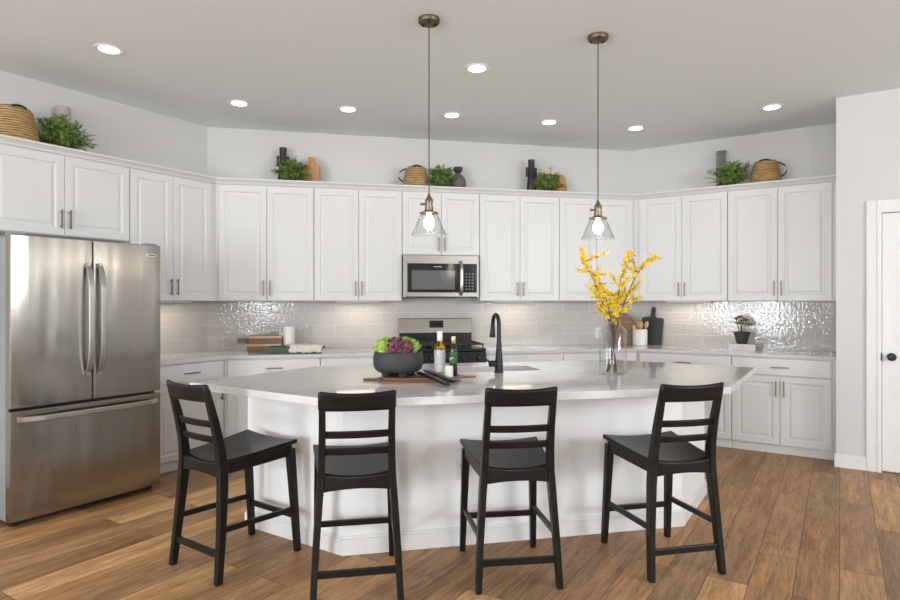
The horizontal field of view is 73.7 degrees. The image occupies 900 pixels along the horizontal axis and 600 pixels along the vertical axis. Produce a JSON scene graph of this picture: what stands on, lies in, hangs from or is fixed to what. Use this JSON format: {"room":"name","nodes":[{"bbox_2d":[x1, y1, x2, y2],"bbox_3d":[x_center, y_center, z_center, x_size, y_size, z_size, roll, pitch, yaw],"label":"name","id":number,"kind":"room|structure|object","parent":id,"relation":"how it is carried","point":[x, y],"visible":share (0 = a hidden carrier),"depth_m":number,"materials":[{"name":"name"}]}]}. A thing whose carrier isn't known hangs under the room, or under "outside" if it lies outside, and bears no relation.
{"room":"kitchen","nodes":[
{"label":"kitchen","id":0,"kind":"room"},
{"bbox_2d":[0,70,206,353],"bbox_3d":[-4.910,-0.155,1.973,0.141,3.050,9.200,0,0,33],"label":"wall","id":1,"kind":"structure","parent":0,"point":[121,130],"depth_m":5.10,"materials":[{"name":"white paint"}]},
{"bbox_2d":[0,144,128,241],"bbox_3d":[-2.964,-0.778,4.505,0.363,0.596,0.964,0,0,33],"label":"upper cabinet","id":2,"kind":"object","parent":1,"relation":"attached to","point":[45,194],"visible":0.99,"depth_m":4.41,"materials":[{"name":"white paint"}]},
{"bbox_2d":[118,168,214,300],"bbox_3d":[-2.446,-0.538,5.303,0.363,1.076,0.927,0,0,33],"label":"upper cabinet","id":3,"kind":"object","parent":1,"relation":"attached to","point":[175,214],"visible":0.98,"depth_m":5.18,"materials":[{"name":"white paint"}]},
{"bbox_2d":[160,301,191,302],"bbox_3d":[-2.487,0.007,5.264,0.068,0.014,0.440,0,0,33],"label":"light","id":4,"kind":"object","parent":3,"relation":"attached to","point":[160,301],"visible":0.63,"depth_m":5.30,"materials":[{"name":"white plastic"}]},
{"bbox_2d":[160,301,206,353],"bbox_3d":[-2.637,0.237,5.336,0.008,0.478,1.077,0,0,33],"label":"tiled wall","id":5,"kind":"structure","parent":1,"relation":"attached to","point":[183,326],"depth_m":5.58,"materials":[{"name":"white tile"}]},
{"bbox_2d":[207,127,629,350],"bbox_3d":[-0.179,-0.155,6.325,4.576,3.050,0.140,0,0,-12],"label":"wall","id":6,"kind":"structure","parent":0,"point":[231,153],"depth_m":6.18,"materials":[{"name":"white paint"}]},
{"bbox_2d":[215,184,313,300],"bbox_3d":[-1.814,-0.538,5.719,1.007,1.076,0.363,0,0,-12],"label":"upper cabinet","id":7,"kind":"object","parent":6,"relation":"attached to","point":[264,235],"visible":0.98,"depth_m":5.58,"materials":[{"name":"white paint"}]},
{"bbox_2d":[314,188,401,300],"bbox_3d":[-0.908,-0.538,5.911,0.836,1.076,0.363,0,0,-12],"label":"upper cabinet","id":8,"kind":"object","parent":6,"relation":"attached to","point":[358,233],"visible":1,"depth_m":5.76,"materials":[{"name":"white paint"}]},
{"bbox_2d":[336,301,380,301],"bbox_3d":[-0.902,0.007,5.926,0.440,0.014,0.068,0,0,-12],"label":"light","id":9,"kind":"object","parent":8,"relation":"attached to","point":[336,301],"visible":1,"depth_m":5.89,"materials":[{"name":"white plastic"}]},
{"bbox_2d":[207,301,629,349],"bbox_3d":[-0.164,0.237,6.253,4.454,0.478,0.008,0,0,-12],"label":"tiled wall","id":10,"kind":"structure","parent":6,"relation":"attached to","point":[331,324],"depth_m":6.14,"materials":[{"name":"white tile"}]},
{"bbox_2d":[595,327,600,337],"bbox_3d":[1.638,0.350,6.627,0.072,0.116,0.007,0,0,-12],"label":"wall outlet","id":11,"kind":"object","parent":10,"relation":"attached to","point":[597,331],"visible":0.88,"depth_m":6.62,"materials":[{"name":"white plastic"}]},
{"bbox_2d":[402,191,478,255],"bbox_3d":[-0.116,-0.764,6.079,0.776,0.624,0.363,0,0,-12],"label":"upper cabinet","id":12,"kind":"object","parent":6,"relation":"attached to","point":[458,213],"visible":0.98,"depth_m":5.94,"materials":[{"name":"white paint"}]},
{"bbox_2d":[402,255,478,297],"bbox_3d":[-0.115,-0.238,6.029,0.750,0.420,0.442,0,0,-12],"label":"microwave","id":13,"kind":"object","parent":12,"relation":"attached to","point":[423,276],"visible":0.98,"depth_m":5.86,"materials":[{"name":"grey metal"}]},
{"bbox_2d":[472,194,558,300],"bbox_3d":[0.682,-0.538,6.249,0.848,1.076,0.363,0,0,-12],"label":"upper cabinet","id":14,"kind":"object","parent":6,"relation":"attached to","point":[519,235],"visible":0.98,"depth_m":6.10,"materials":[{"name":"white paint"}]},
{"bbox_2d":[491,301,533,301],"bbox_3d":[0.653,0.007,6.257,0.440,0.014,0.068,0,0,-12],"label":"light","id":15,"kind":"object","parent":14,"relation":"attached to","point":[491,301],"visible":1,"depth_m":6.22,"materials":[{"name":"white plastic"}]},
{"bbox_2d":[558,197,633,300],"bbox_3d":[1.577,-0.538,6.439,0.973,1.076,0.363,0,0,-12],"label":"upper cabinet","id":16,"kind":"object","parent":6,"relation":"attached to","point":[574,213],"visible":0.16,"depth_m":6.27,"materials":[{"name":"white paint"}]},
{"bbox_2d":[0,134,835,199],"bbox_3d":[-0.002,-1.103,5.458,7.217,0.053,1.634,0,0,-12],"label":"trim","id":17,"kind":"structure","parent":16,"relation":"on","point":[4,139],"depth_m":5.66,"materials":[{"name":"white paint"}]},
{"bbox_2d":[0,104,39,141],"bbox_3d":[-3.131,-1.258,4.272,0.335,0.255,0.362,0,0,33],"label":"wicker basket","id":18,"kind":"object","parent":17,"relation":"on","point":[16,120],"visible":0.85,"depth_m":4.19,"materials":[{"name":"beige wicker"}]},
{"bbox_2d":[55,105,71,123],"bbox_3d":[-2.995,-1.317,4.647,0.112,0.372,0.112,0,0,0],"label":"ceramic vase","id":19,"kind":"object","parent":17,"relation":"on","point":[60,109],"visible":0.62,"depth_m":4.61,"materials":[{"name":"grey ceramic"}]},
{"bbox_2d":[35,114,99,150],"bbox_3d":[-2.935,-1.278,4.552,0.276,0.294,0.496,0,0,28],"label":"fern plant","id":20,"kind":"object","parent":17,"relation":"on","point":[63,134],"visible":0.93,"depth_m":4.50,"materials":[{"name":"green plant"}]},
{"bbox_2d":[277,147,288,179],"bbox_3d":[-1.626,-1.310,5.844,0.105,0.360,0.105,0,0,33],"label":"vase","id":21,"kind":"object","parent":17,"relation":"on","point":[282,150],"visible":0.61,"depth_m":5.82,"materials":[{"name":"black ceramic"}]},
{"bbox_2d":[271,156,312,180],"bbox_3d":[-1.515,-1.253,5.741,0.397,0.244,0.282,0,0,-12],"label":"fern plant","id":22,"kind":"object","parent":17,"relation":"on","point":[291,170],"visible":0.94,"depth_m":5.70,"materials":[{"name":"green plant"}]},
{"bbox_2d":[302,157,319,180],"bbox_3d":[-1.355,-1.268,5.871,0.170,0.275,0.040,0,0,4],"label":"board","id":23,"kind":"object","parent":17,"relation":"on","point":[313,169],"visible":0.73,"depth_m":5.85,"materials":[{"name":"brown wood"}]},
{"bbox_2d":[398,165,427,185],"bbox_3d":[-0.345,-1.243,6.045,0.276,0.225,0.276,0,0,33],"label":"wicker basket","id":24,"kind":"object","parent":17,"relation":"on","point":[414,174],"visible":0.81,"depth_m":5.94,"materials":[{"name":"beige wicker"}]},
{"bbox_2d":[427,164,458,186],"bbox_3d":[-0.094,-1.256,6.056,0.396,0.251,0.284,0,0,-12],"label":"fern plant","id":25,"kind":"object","parent":17,"relation":"on","point":[440,176],"visible":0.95,"depth_m":6.01,"materials":[{"name":"green plant"}]},
{"bbox_2d":[450,166,465,186],"bbox_3d":[0.082,-1.250,6.156,0.170,0.240,0.170,0,0,-12],"label":"jug","id":26,"kind":"object","parent":17,"relation":"on","point":[459,182],"visible":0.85,"depth_m":6.10,"materials":[{"name":"grey ceramic"}]},
{"bbox_2d":[526,159,536,189],"bbox_3d":[0.860,-1.310,6.342,0.105,0.360,0.105,0,0,33],"label":"vase","id":27,"kind":"object","parent":17,"relation":"on","point":[531,171],"visible":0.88,"depth_m":6.31,"materials":[{"name":"black ceramic"}]},
{"bbox_2d":[532,167,567,190],"bbox_3d":[1.028,-1.266,6.291,0.405,0.270,0.273,0,0,-12],"label":"fern plant","id":28,"kind":"object","parent":17,"relation":"on","point":[547,182],"visible":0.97,"depth_m":6.25,"materials":[{"name":"green plant"}]},
{"bbox_2d":[553,175,566,190],"bbox_3d":[1.173,-1.236,6.408,0.150,0.210,0.150,0,0,0],"label":"wooden ornament","id":29,"kind":"object","parent":17,"relation":"on","point":[561,178],"visible":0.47,"depth_m":6.35,"materials":[{"name":"brown wood"}]},
{"bbox_2d":[716,150,726,185],"bbox_3d":[2.768,-1.329,6.125,0.100,0.398,0.100,0,0,0],"label":"glass cylinder","id":30,"kind":"object","parent":17,"relation":"on","point":[721,155],"visible":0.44,"depth_m":6.09,"materials":[{"name":"grey glass"}]},
{"bbox_2d":[706,159,752,184],"bbox_3d":[2.794,-1.265,5.960,0.489,0.269,0.272,0,0,33],"label":"fern plant","id":31,"kind":"object","parent":17,"relation":"on","point":[731,175],"visible":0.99,"depth_m":5.91,"materials":[{"name":"green plant"}]},
{"bbox_2d":[749,159,787,182],"bbox_3d":[3.069,-1.248,5.834,0.291,0.235,0.291,0,0,-12],"label":"wicker basket","id":32,"kind":"object","parent":17,"relation":"on","point":[763,170],"visible":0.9,"depth_m":5.74,"materials":[{"name":"beige wicker"}]},
{"bbox_2d":[0,0,899,150],"bbox_3d":[0.000,-1.740,0.500,24.000,0.120,21.000,0,0,0],"label":"ceiling","id":33,"kind":"structure","parent":0,"point":[684,71],"depth_m":4.19,"materials":[{"name":"white paint"}]},
{"bbox_2d":[93,43,124,54],"bbox_3d":[-2.273,-1.675,4.000,0.184,0.008,0.184,0,0,0],"label":"recessed light","id":34,"kind":"object","parent":33,"relation":"in","point":[109,49],"visible":1,"depth_m":3.99,"materials":[{"name":"white paint"}]},
{"bbox_2d":[227,99,249,106],"bbox_3d":[-1.790,-1.675,5.090,0.184,0.008,0.184,0,0,0],"label":"recessed light","id":35,"kind":"object","parent":33,"relation":"in","point":[235,102],"visible":1,"depth_m":5.08,"materials":[{"name":"white paint"}]},
{"bbox_2d":[337,106,358,112],"bbox_3d":[-0.892,-1.675,5.250,0.184,0.008,0.184,0,0,0],"label":"recessed light","id":36,"kind":"object","parent":33,"relation":"in","point":[346,109],"visible":1,"depth_m":5.24,"materials":[{"name":"white paint"}]},
{"bbox_2d":[412,14,446,234],"bbox_3d":[-0.125,-1.036,3.574,0.214,1.287,0.214,0,0,0],"label":"pendant light","id":37,"kind":"object","parent":33,"relation":"hanging from","point":[428,21],"visible":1,"depth_m":3.57,"materials":[{"name":"clear glass"}]},
{"bbox_2d":[420,193,437,214],"bbox_3d":[-0.125,-0.581,3.574,0.114,0.118,0.114,0,0,0],"label":"socket","id":38,"kind":"object","parent":37,"relation":"attached to","point":[428,203],"depth_m":3.56,"materials":[{"name":"brown metal"}]},
{"bbox_2d":[442,112,461,118],"bbox_3d":[0.018,-1.675,5.419,0.184,0.008,0.184,0,0,0],"label":"recessed light","id":39,"kind":"object","parent":33,"relation":"in","point":[450,115],"visible":1,"depth_m":5.41,"materials":[{"name":"white paint"}]},
{"bbox_2d":[464,63,489,73],"bbox_3d":[0.195,-1.675,4.326,0.184,0.008,0.184,0,0,0],"label":"recessed light","id":40,"kind":"object","parent":33,"relation":"in","point":[476,68],"visible":1,"depth_m":4.32,"materials":[{"name":"white paint"}]},
{"bbox_2d":[539,119,558,125],"bbox_3d":[0.929,-1.675,5.631,0.184,0.008,0.184,0,0,0],"label":"recessed light","id":41,"kind":"object","parent":33,"relation":"in","point":[547,122],"visible":1,"depth_m":5.62,"materials":[{"name":"white paint"}]},
{"bbox_2d":[582,31,613,238],"bbox_3d":[0.938,-1.036,3.804,0.214,1.287,0.214,0,0,0],"label":"pendant light","id":42,"kind":"object","parent":33,"relation":"hanging from","point":[600,37],"visible":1,"depth_m":3.80,"materials":[{"name":"brown metal"}]},
{"bbox_2d":[589,200,606,219],"bbox_3d":[0.938,-0.581,3.804,0.114,0.118,0.114,0,0,0],"label":"socket","id":43,"kind":"object","parent":42,"relation":"attached to","point":[597,209],"depth_m":3.79,"materials":[{"name":"brown metal"}]},
{"bbox_2d":[626,125,645,130],"bbox_3d":[1.806,-1.675,5.827,0.184,0.008,0.184,0,0,0],"label":"recessed light","id":44,"kind":"object","parent":33,"relation":"in","point":[636,127],"visible":1,"depth_m":5.82,"materials":[{"name":"white paint"}]},
{"bbox_2d":[760,104,783,110],"bbox_3d":[2.788,-1.675,5.196,0.184,0.008,0.184,0,0,0],"label":"recessed light","id":45,"kind":"object","parent":33,"relation":"in","point":[771,107],"visible":1,"depth_m":5.19,"materials":[{"name":"white paint"}]},
{"bbox_2d":[0,446,899,599],"bbox_3d":[0.817,1.420,1.258,18.000,0.100,21.000,0,0,33],"label":"floor","id":46,"kind":"structure","parent":0,"point":[794,527],"depth_m":3.22,"materials":[{"name":"brown wood"}]},
{"bbox_2d":[0,232,159,526],"bbox_3d":[-2.706,0.477,4.189,0.973,1.785,0.942,0,0,33],"label":"refrigerator","id":47,"kind":"object","parent":46,"relation":"on","point":[80,319],"visible":1,"depth_m":3.85,"materials":[{"name":"grey metal"}]},
{"bbox_2d":[154,359,223,473],"bbox_3d":[-2.312,0.939,5.224,0.653,0.862,0.905,0,0,33],"label":"base cabinet","id":48,"kind":"object","parent":46,"relation":"on","point":[182,373],"visible":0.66,"depth_m":4.90,"materials":[{"name":"white paint"}]},
{"bbox_2d":[166,379,300,585],"bbox_3d":[-1.158,0.885,3.184,0.431,0.972,0.580,0,0,35],"label":"counter stool","id":49,"kind":"object","parent":46,"relation":"on","point":[244,450],"visible":1,"depth_m":3.10,"materials":[{"name":"black wood"}]},
{"bbox_2d":[224,357,319,437],"bbox_3d":[-1.750,0.939,5.574,1.063,0.862,0.653,0,0,-12],"label":"base cabinet","id":50,"kind":"object","parent":46,"relation":"on","point":[235,406],"visible":0.28,"depth_m":5.26,"materials":[{"name":"white paint"}]},
{"bbox_2d":[320,356,372,365],"bbox_3d":[-0.850,0.939,5.765,0.770,0.862,0.653,0,0,-12],"label":"base cabinet","id":51,"kind":"object","parent":46,"relation":"on","point":[324,361],"visible":0.02,"depth_m":5.45,"materials":[{"name":"white paint"}]},
{"bbox_2d":[160,348,374,364],"bbox_3d":[-1.658,0.492,5.534,2.562,0.030,1.021,0,0,-25],"label":"countertop","id":52,"kind":"structure","parent":51,"relation":"on","point":[197,356],"depth_m":5.35,"materials":[{"name":"white stone"}]},
{"bbox_2d":[247,346,268,352],"bbox_3d":[-1.753,0.449,5.674,0.290,0.056,0.240,0,0,-12],"label":"board","id":53,"kind":"object","parent":52,"relation":"on","point":[254,349],"visible":0.52,"depth_m":5.55,"materials":[{"name":"brown wood"}]},
{"bbox_2d":[247,343,281,346],"bbox_3d":[-1.748,0.409,5.675,0.310,0.022,0.240,0,0,-12],"label":"board","id":54,"kind":"object","parent":53,"relation":"on","point":[278,344],"visible":0.66,"depth_m":5.56,"materials":[{"name":"beige wood"}]},
{"bbox_2d":[237,338,282,343],"bbox_3d":[-1.793,0.376,5.670,0.410,0.044,0.200,0,0,-12],"label":"board","id":55,"kind":"object","parent":54,"relation":"on","point":[243,340],"visible":0.88,"depth_m":5.59,"materials":[{"name":"brown wood"}]},
{"bbox_2d":[249,335,282,338],"bbox_3d":[-1.743,0.340,5.696,0.300,0.026,0.200,0,0,-12],"label":"board","id":56,"kind":"object","parent":55,"relation":"on","point":[251,336],"visible":0.88,"depth_m":5.61,"materials":[{"name":"beige wood"}]},
{"bbox_2d":[268,346,324,353],"bbox_3d":[-1.403,0.446,5.523,0.502,0.062,0.150,0,0,-12],"label":"serving tray","id":57,"kind":"object","parent":52,"relation":"on","point":[271,349],"visible":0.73,"depth_m":5.42,"materials":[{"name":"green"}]},
{"bbox_2d":[279,326,294,345],"bbox_3d":[-1.539,0.359,5.705,0.117,0.234,0.129,0,0,39],"label":"pitcher","id":58,"kind":"object","parent":57,"relation":"on","point":[288,332],"visible":0.62,"depth_m":5.66,"materials":[{"name":"white ceramic"}]},
{"bbox_2d":[286,343,322,352],"bbox_3d":[-1.335,0.433,5.532,0.332,0.078,0.198,0,0,-9],"label":"napkin","id":59,"kind":"object","parent":57,"relation":"on","point":[294,348],"visible":1,"depth_m":5.45,"materials":[{"name":"beige fabric"}]},
{"bbox_2d":[310,390,403,599],"bbox_3d":[-0.459,0.885,2.931,0.431,0.972,0.580,0,0,-11],"label":"counter stool","id":60,"kind":"object","parent":46,"relation":"on","point":[336,468],"visible":1,"depth_m":2.74,"materials":[{"name":"black wood"}]},
{"bbox_2d":[398,318,485,363],"bbox_3d":[-0.090,0.774,5.904,0.760,1.192,0.702,0,0,-12],"label":"range","id":61,"kind":"object","parent":46,"relation":"on","point":[424,330],"visible":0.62,"depth_m":6.11,"materials":[{"name":"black metal"}]},
{"bbox_2d":[419,345,485,351],"bbox_3d":[-0.086,0.462,5.887,0.760,0.027,0.555,0,0,-12],"label":"cooktop","id":62,"kind":"object","parent":61,"relation":"in","point":[460,348],"depth_m":5.68,"materials":[{"name":"black metal"}]},
{"bbox_2d":[245,397,706,555],"bbox_3d":[0.296,0.932,3.922,3.139,0.876,1.008,0,0,-12],"label":"base cabinet","id":63,"kind":"object","parent":46,"relation":"on","point":[428,445],"visible":0.58,"depth_m":3.43,"materials":[{"name":"white paint"}]},
{"bbox_2d":[455,460,460,480],"bbox_3d":[0.066,0.950,3.369,0.072,0.116,0.007,0,0,-12],"label":"wall outlet","id":64,"kind":"object","parent":63,"relation":"attached to","point":[457,462],"visible":0.53,"depth_m":3.36,"materials":[{"name":"white plastic"}]},
{"bbox_2d":[190,360,754,405],"bbox_3d":[0.325,0.474,3.699,3.626,0.039,1.487,0,0,-12],"label":"countertop","id":65,"kind":"structure","parent":63,"relation":"on","point":[576,379],"depth_m":3.36,"materials":[{"name":"white stone"}]},
{"bbox_2d":[363,376,448,382],"bbox_3d":[-0.240,0.449,3.452,0.520,0.011,0.270,0,0,-3],"label":"cutting board","id":66,"kind":"object","parent":65,"relation":"on","point":[379,379],"visible":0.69,"depth_m":3.32,"materials":[{"name":"brown wood"}]},
{"bbox_2d":[382,373,475,380],"bbox_3d":[-0.115,0.437,3.468,0.530,0.012,0.270,0,0,2],"label":"cutting board","id":67,"kind":"object","parent":66,"relation":"on","point":[415,377],"visible":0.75,"depth_m":3.38,"materials":[{"name":"brown wood"}]},
{"bbox_2d":[373,350,422,376],"bbox_3d":[-0.300,0.360,3.475,0.290,0.140,0.290,0,0,0],"label":"salad bowl","id":68,"kind":"object","parent":67,"relation":"on","point":[402,364],"visible":0.95,"depth_m":3.36,"materials":[{"name":"grey ceramic"}]},
{"bbox_2d":[374,336,390,352],"bbox_3d":[-0.372,0.275,3.450,0.133,0.141,0.130,0,0,-11],"label":"lettuce","id":69,"kind":"object","parent":68,"relation":"in","point":[380,346],"visible":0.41,"depth_m":3.42,"materials":[{"name":"green plant"}]},
{"bbox_2d":[385,336,405,352],"bbox_3d":[-0.305,0.272,3.415,0.130,0.146,0.138,0,0,16],"label":"lettuce","id":70,"kind":"object","parent":68,"relation":"in","point":[395,346],"visible":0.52,"depth_m":3.38,"materials":[{"name":"purple plant"}]},
{"bbox_2d":[400,339,414,352],"bbox_3d":[-0.263,0.282,3.436,0.128,0.130,0.126,0,0,-2],"label":"lettuce","id":71,"kind":"object","parent":68,"relation":"in","point":[409,345],"visible":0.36,"depth_m":3.40,"materials":[{"name":"purple plant"}]},
{"bbox_2d":[401,336,420,352],"bbox_3d":[-0.233,0.274,3.512,0.138,0.142,0.136,0,0,1],"label":"lettuce","id":72,"kind":"object","parent":68,"relation":"in","point":[416,346],"visible":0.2,"depth_m":3.49,"materials":[{"name":"green plant"}]},
{"bbox_2d":[434,331,444,374],"bbox_3d":[-0.060,0.304,3.535,0.066,0.252,0.066,0,0,0],"label":"oil bottle","id":73,"kind":"object","parent":67,"relation":"on","point":[439,350],"visible":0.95,"depth_m":3.51,"materials":[{"name":"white glass"}]},
{"bbox_2d":[445,366,452,376],"bbox_3d":[-0.006,0.400,3.405,0.049,0.062,0.049,0,0,0],"label":"cup","id":74,"kind":"object","parent":67,"relation":"on","point":[448,369],"visible":0.91,"depth_m":3.38,"materials":[{"name":"white ceramic"}]},
{"bbox_2d":[449,336,456,375],"bbox_3d":[0.020,0.318,3.460,0.046,0.226,0.050,0,0,0],"label":"oil bottle","id":75,"kind":"object","parent":67,"relation":"on","point":[453,348],"visible":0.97,"depth_m":3.44,"materials":[{"name":"green glass"}]},
{"bbox_2d":[416,372,449,385],"bbox_3d":[-0.100,0.427,3.319,0.039,0.040,0.395,0,0,-28],"label":"server","id":76,"kind":"object","parent":65,"relation":"on","point":[426,375],"visible":1,"depth_m":3.27,"materials":[{"name":"black metal"}]},
{"bbox_2d":[423,369,454,382],"bbox_3d":[-0.069,0.426,3.418,0.039,0.038,0.403,0,0,-26],"label":"server","id":77,"kind":"object","parent":65,"relation":"on","point":[443,377],"visible":0.99,"depth_m":3.37,"materials":[{"name":"black metal"}]},
{"bbox_2d":[484,313,503,372],"bbox_3d":[0.271,0.265,3.875,0.113,0.380,0.199,0,0,-12],"label":"faucet","id":78,"kind":"object","parent":65,"relation":"on","point":[497,363],"visible":1,"depth_m":3.80,"materials":[{"name":"black metal"}]},
{"bbox_2d":[599,321,626,374],"bbox_3d":[1.016,0.287,3.745,0.168,0.335,0.168,0,0,0],"label":"glass vase","id":79,"kind":"object","parent":65,"relation":"on","point":[602,372],"visible":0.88,"depth_m":3.73,"materials":[{"name":"clear glass"}]},
{"bbox_2d":[576,246,624,371],"bbox_3d":[0.929,0.046,3.747,0.296,0.794,0.105,0,0,0],"label":"branch","id":80,"kind":"object","parent":79,"relation":"in","point":[584,259],"visible":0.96,"depth_m":3.74,"materials":[{"name":"yellow plant"}]},
{"bbox_2d":[590,278,627,372],"bbox_3d":[0.981,0.151,3.689,0.275,0.584,0.127,0,0,-20],"label":"branch","id":81,"kind":"object","parent":79,"relation":"in","point":[601,285],"visible":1,"depth_m":3.70,"materials":[{"name":"yellow plant"}]},
{"bbox_2d":[592,283,642,370],"bbox_3d":[1.061,0.160,3.806,0.332,0.566,0.116,0,0,0],"label":"branch","id":82,"kind":"object","parent":79,"relation":"in","point":[610,294],"visible":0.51,"depth_m":3.80,"materials":[{"name":"yellow plant"}]},
{"bbox_2d":[607,249,635,371],"bbox_3d":[1.071,0.059,3.754,0.174,0.767,0.101,0,0,21],"label":"branch","id":83,"kind":"object","parent":79,"relation":"in","point":[629,254],"visible":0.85,"depth_m":3.74,"materials":[{"name":"yellow plant"}]},
{"bbox_2d":[606,253,660,371],"bbox_3d":[1.134,0.074,3.728,0.335,0.739,0.128,0,0,0],"label":"branch","id":84,"kind":"object","parent":79,"relation":"in","point":[646,262],"visible":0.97,"depth_m":3.73,"materials":[{"name":"yellow plant"}]},
{"bbox_2d":[459,386,563,594],"bbox_3d":[0.301,0.885,3.050,0.431,0.972,0.580,0,0,-7],"label":"counter stool","id":85,"kind":"object","parent":46,"relation":"on","point":[524,459],"visible":1,"depth_m":2.86,"materials":[{"name":"black wood"}]},
{"bbox_2d":[486,353,562,361],"bbox_3d":[0.667,0.939,6.087,0.782,0.862,0.653,0,0,-12],"label":"base cabinet","id":86,"kind":"object","parent":46,"relation":"on","point":[526,357],"visible":0.02,"depth_m":5.81,"materials":[{"name":"white paint"}]},
{"bbox_2d":[562,351,636,360],"bbox_3d":[1.567,0.939,6.279,1.051,0.862,0.653,0,0,-12],"label":"base cabinet","id":87,"kind":"object","parent":46,"relation":"on","point":[631,355],"visible":0.03,"depth_m":5.96,"materials":[{"name":"white paint"}]},
{"bbox_2d":[601,382,725,582],"bbox_3d":[1.129,0.885,3.182,0.431,0.972,0.580,0,0,-13],"label":"counter stool","id":88,"kind":"object","parent":46,"relation":"on","point":[658,453],"visible":1,"depth_m":3.01,"materials":[{"name":"black wood"}]},
{"bbox_2d":[637,351,731,447],"bbox_3d":[2.307,0.939,6.128,1.119,0.862,0.653,0,0,33],"label":"base cabinet","id":89,"kind":"object","parent":46,"relation":"on","point":[724,434],"visible":0.26,"depth_m":5.67,"materials":[{"name":"white paint"}]},
{"bbox_2d":[480,344,835,359],"bbox_3d":[1.939,0.492,6.058,3.489,0.030,1.307,0,0,11],"label":"countertop","id":90,"kind":"structure","parent":89,"relation":"on","point":[519,349],"depth_m":5.88,"materials":[{"name":"white stone"}]},
{"bbox_2d":[613,313,634,344],"bbox_3d":[1.900,0.303,6.542,0.230,0.342,0.071,0,0,10],"label":"board","id":91,"kind":"object","parent":90,"relation":"on","point":[623,337],"visible":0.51,"depth_m":6.53,"materials":[{"name":"brown wood"}]},
{"bbox_2d":[632,329,646,345],"bbox_3d":[2.046,0.391,6.463,0.154,0.172,0.154,0,0,33],"label":"utensil crock","id":92,"kind":"object","parent":90,"relation":"on","point":[639,337],"visible":0.98,"depth_m":6.40,"materials":[{"name":"white ceramic"}]},
{"bbox_2d":[642,307,663,344],"bbox_3d":[2.201,0.273,6.541,0.244,0.415,0.063,0,0,33],"label":"paddle board","id":93,"kind":"object","parent":90,"relation":"on","point":[655,327],"visible":0.88,"depth_m":6.52,"materials":[{"name":"grey wood"}]},
{"bbox_2d":[729,347,756,350],"bbox_3d":[2.871,0.462,5.879,0.235,0.030,0.165,0,0,33],"label":"book","id":94,"kind":"object","parent":90,"relation":"on","point":[730,348],"visible":0.86,"depth_m":5.80,"materials":[{"name":"white paper"}]},
{"bbox_2d":[729,343,756,346],"bbox_3d":[2.871,0.432,5.879,0.230,0.026,0.160,0,0,31],"label":"book","id":95,"kind":"object","parent":94,"relation":"on","point":[730,344],"visible":0.98,"depth_m":5.82,"materials":[{"name":"white paper"}]},
{"bbox_2d":[733,315,752,343],"bbox_3d":[2.860,0.277,5.874,0.182,0.284,0.173,0,0,-34],"label":"potted succulent","id":96,"kind":"object","parent":95,"relation":"on","point":[741,337],"visible":1,"depth_m":5.85,"materials":[{"name":"black ceramic"}]},
{"bbox_2d":[732,356,835,459],"bbox_3d":[3.120,0.939,5.600,0.814,0.862,0.653,0,0,33],"label":"base cabinet","id":97,"kind":"object","parent":46,"relation":"on","point":[787,406],"visible":1,"depth_m":5.33,"materials":[{"name":"white paint"}]},
{"bbox_2d":[630,123,835,351],"bbox_3d":[2.888,-0.155,6.238,2.102,3.050,0.140,0,0,33],"label":"wall","id":98,"kind":"structure","parent":0,"point":[810,151],"depth_m":6.14,"materials":[{"name":"white paint"}]},
{"bbox_2d":[634,191,727,300],"bbox_3d":[2.356,-0.538,6.281,1.044,1.076,0.363,0,0,33],"label":"upper cabinet","id":99,"kind":"object","parent":98,"relation":"attached to","point":[689,233],"visible":0.99,"depth_m":6.10,"materials":[{"name":"white paint"}]},
{"bbox_2d":[666,301,711,301],"bbox_3d":[2.478,0.007,6.218,0.440,0.014,0.068,0,0,33],"label":"light","id":100,"kind":"object","parent":99,"relation":"attached to","point":[666,301],"visible":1,"depth_m":6.19,"materials":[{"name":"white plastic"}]},
{"bbox_2d":[630,301,835,351],"bbox_3d":[2.831,0.237,6.186,1.941,0.478,0.008,0,0,33],"label":"tiled wall","id":101,"kind":"structure","parent":98,"relation":"attached to","point":[785,325],"depth_m":6.04,"materials":[{"name":"white tile"}]},
{"bbox_2d":[728,182,835,300],"bbox_3d":[3.171,-0.538,5.752,0.893,1.076,0.363,0,0,33],"label":"upper cabinet","id":102,"kind":"object","parent":98,"relation":"attached to","point":[782,240],"visible":0.99,"depth_m":5.61,"materials":[{"name":"white paint"}]},
{"bbox_2d":[733,331,750,343],"bbox_3d":[2.863,0.360,5.885,0.156,0.118,0.135,0,0,33],"label":"pot","id":103,"kind":"object","parent":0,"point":[741,337],"depth_m":5.84,"materials":[{"name":"grey ceramic"}]},
{"bbox_2d":[836,88,899,456],"bbox_3d":[5.541,-0.155,3.937,5.056,3.050,0.830,0,0,33],"label":"wall","id":104,"kind":"structure","parent":0,"point":[867,124],"depth_m":4.89,"materials":[{"name":"white paint"}]},
{"bbox_2d":[834,453,865,470],"bbox_3d":[3.272,1.316,4.906,0.218,0.108,0.016,0,0,33],"label":"baseboard","id":105,"kind":"structure","parent":104,"relation":"attached to","point":[840,460],"depth_m":4.90,"materials":[{"name":"white paint"}]},
{"bbox_2d":[866,199,899,472],"bbox_3d":[3.784,0.282,4.568,1.010,2.175,0.024,0,0,33],"label":"trim","id":106,"kind":"structure","parent":104,"relation":"attached to","point":[874,210],"depth_m":4.81,"materials":[{"name":"white paint"}]},
{"bbox_2d":[881,212,899,472],"bbox_3d":[3.783,0.329,4.575,0.812,2.059,0.114,0,0,33],"label":"door","id":107,"kind":"structure","parent":104,"relation":"in","point":[890,355],"depth_m":4.77,"materials":[{"name":"white paint"}]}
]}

